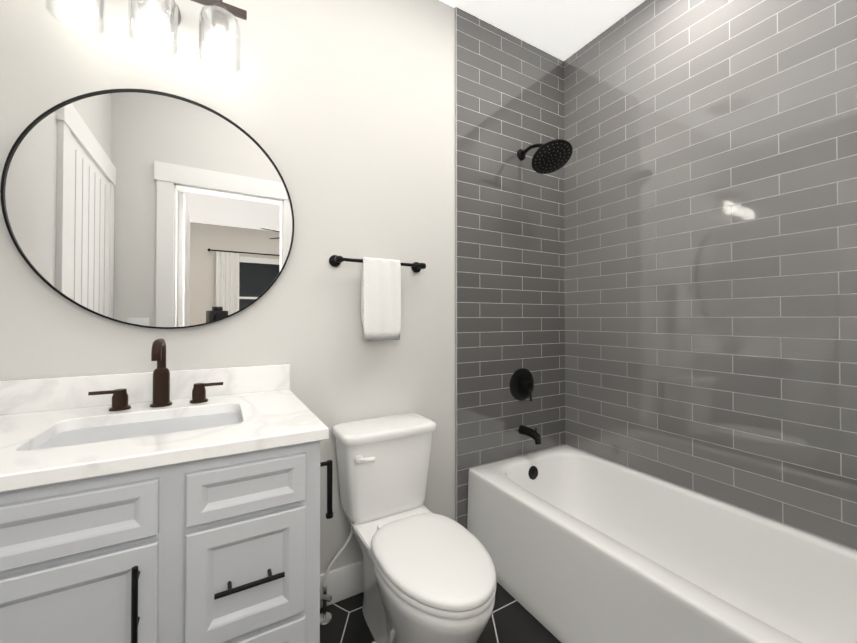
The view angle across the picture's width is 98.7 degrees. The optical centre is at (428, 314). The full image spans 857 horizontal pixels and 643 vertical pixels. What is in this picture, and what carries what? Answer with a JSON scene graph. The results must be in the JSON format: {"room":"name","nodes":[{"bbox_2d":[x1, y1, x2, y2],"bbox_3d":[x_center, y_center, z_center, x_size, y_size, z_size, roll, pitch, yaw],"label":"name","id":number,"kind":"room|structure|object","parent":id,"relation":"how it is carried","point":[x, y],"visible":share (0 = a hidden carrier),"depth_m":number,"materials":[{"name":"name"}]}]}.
{"room":"bathroom","nodes":[
{"label":"bathroom","id":0,"kind":"room"},
{"bbox_2d":[0,0,454,573],"bbox_3d":[-0.266,-0.186,1.748,2.740,2.840,0.120,0,-1,-30],"label":"wall","id":1,"kind":"structure","parent":0,"point":[342,112],"depth_m":1.56,"materials":[{"name":"white paint"}]},
{"bbox_2d":[45,0,246,73],"bbox_3d":[-0.899,-1.002,1.212,0.540,0.263,0.199,0,-1,-30],"label":"sconce","id":2,"kind":"object","parent":1,"relation":"attached to","point":[159,19],"visible":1,"depth_m":1.21,"materials":[{"name":"glass"}]},
{"bbox_2d":[0,89,293,328],"bbox_3d":[-0.908,-0.361,1.298,0.824,0.824,0.028,0,-1,-30],"label":"mirror","id":3,"kind":"object","parent":1,"relation":"attached to","point":[148,208],"visible":1,"depth_m":1.26,"materials":[{"name":"black mirror"}]},
{"bbox_2d":[320,560,362,607],"bbox_3d":[-0.218,1.166,1.681,0.828,0.135,0.016,0,-1,-30],"label":"baseboard","id":4,"kind":"structure","parent":1,"relation":"attached to","point":[344,582],"depth_m":1.59,"materials":[{"name":"white paint"}]},
{"bbox_2d":[329,255,425,340],"bbox_3d":[-0.213,-0.071,1.660,0.451,0.372,0.083,0,-1,-30],"label":"towel rail","id":5,"kind":"object","parent":1,"relation":"attached to","point":[381,298],"visible":1,"depth_m":1.62,"materials":[{"name":"white fabric"}]},
{"bbox_2d":[361,257,400,340],"bbox_3d":[-0.210,-0.060,1.638,0.182,0.377,0.044,0,-1,-30],"label":"towel","id":6,"kind":"object","parent":5,"relation":"hanging from","point":[380,278],"depth_m":1.62,"materials":[{"name":"white fabric"}]},
{"bbox_2d":[455,7,456,521],"bbox_3d":[0.142,-0.184,1.906,0.006,2.840,0.011,0,-1,-30],"label":"trim","id":7,"kind":"structure","parent":1,"relation":"attached to","point":[456,264],"depth_m":1.90,"materials":[{"name":"grey"}]},
{"bbox_2d":[457,8,564,528],"bbox_3d":[0.498,-0.181,2.110,0.814,2.840,0.010,0,-1,-30],"label":"wall tile","id":8,"kind":"structure","parent":1,"relation":"attached to","point":[510,256],"depth_m":2.07,"materials":[{"name":"grey tile"}]},
{"bbox_2d":[510,368,533,400],"bbox_3d":[0.554,0.403,2.090,0.184,0.184,0.068,0,-1,-30],"label":"shower valve","id":9,"kind":"object","parent":8,"relation":"attached to","point":[521,384],"visible":1,"depth_m":2.09,"materials":[{"name":"black metal"}]},
{"bbox_2d":[519,425,541,444],"bbox_3d":[0.573,0.669,2.054,0.051,0.088,0.145,0,-1,-30],"label":"tub spout","id":10,"kind":"object","parent":8,"relation":"attached to","point":[530,432],"visible":1,"depth_m":2.03,"materials":[{"name":"black metal"}]},
{"bbox_2d":[517,139,572,173],"bbox_3d":[0.613,-0.866,1.990,0.211,0.189,0.326,0,-1,-30],"label":"shower head","id":11,"kind":"object","parent":8,"relation":"attached to","point":[551,156],"visible":1,"depth_m":1.93},
{"bbox_2d":[320,581,560,642],"bbox_3d":[0.151,1.276,1.002,2.740,0.100,1.800,0,-1,-30],"label":"floor","id":12,"kind":"structure","parent":0,"point":[512,619],"depth_m":1.46,"materials":[{"name":"tile"}]},
{"bbox_2d":[0,338,332,642],"bbox_3d":[-0.762,0.650,1.010,0.910,1.150,0.650,0,-1,-30],"label":"bathroom vanity","id":13,"kind":"object","parent":12,"relation":"on","point":[161,503],"visible":1,"depth_m":0.84,"materials":[{"name":"grey paint"}]},
{"bbox_2d":[320,413,496,642],"bbox_3d":[-0.079,0.848,1.323,0.485,0.769,0.767,0,-1,-30],"label":"toilet","id":14,"kind":"object","parent":12,"relation":"on","point":[429,576],"visible":1,"depth_m":1.33,"materials":[{"name":"white ceramic"}]},
{"bbox_2d":[467,445,856,642],"bbox_3d":[0.901,1.016,1.440,0.759,0.430,1.522,0,-1,-30],"label":"bathtub","id":15,"kind":"object","parent":12,"relation":"on","point":[580,546],"visible":1,"depth_m":1.43,"materials":[{"name":"white ceramic"}]},
{"bbox_2d":[440,0,644,60],"bbox_3d":[0.151,-1.664,1.036,2.740,0.100,1.800,0,-1,-30],"label":"ceiling","id":16,"kind":"structure","parent":0,"point":[563,30],"depth_m":1.99,"materials":[{"name":"white paint"}]},
{"bbox_2d":[564,0,856,550],"bbox_3d":[1.318,-0.187,1.616,0.120,2.840,1.680,0,-1,-30],"label":"wall","id":17,"kind":"structure","parent":0,"point":[710,204],"depth_m":1.59,"materials":[{"name":"grey tile"}]}
]}

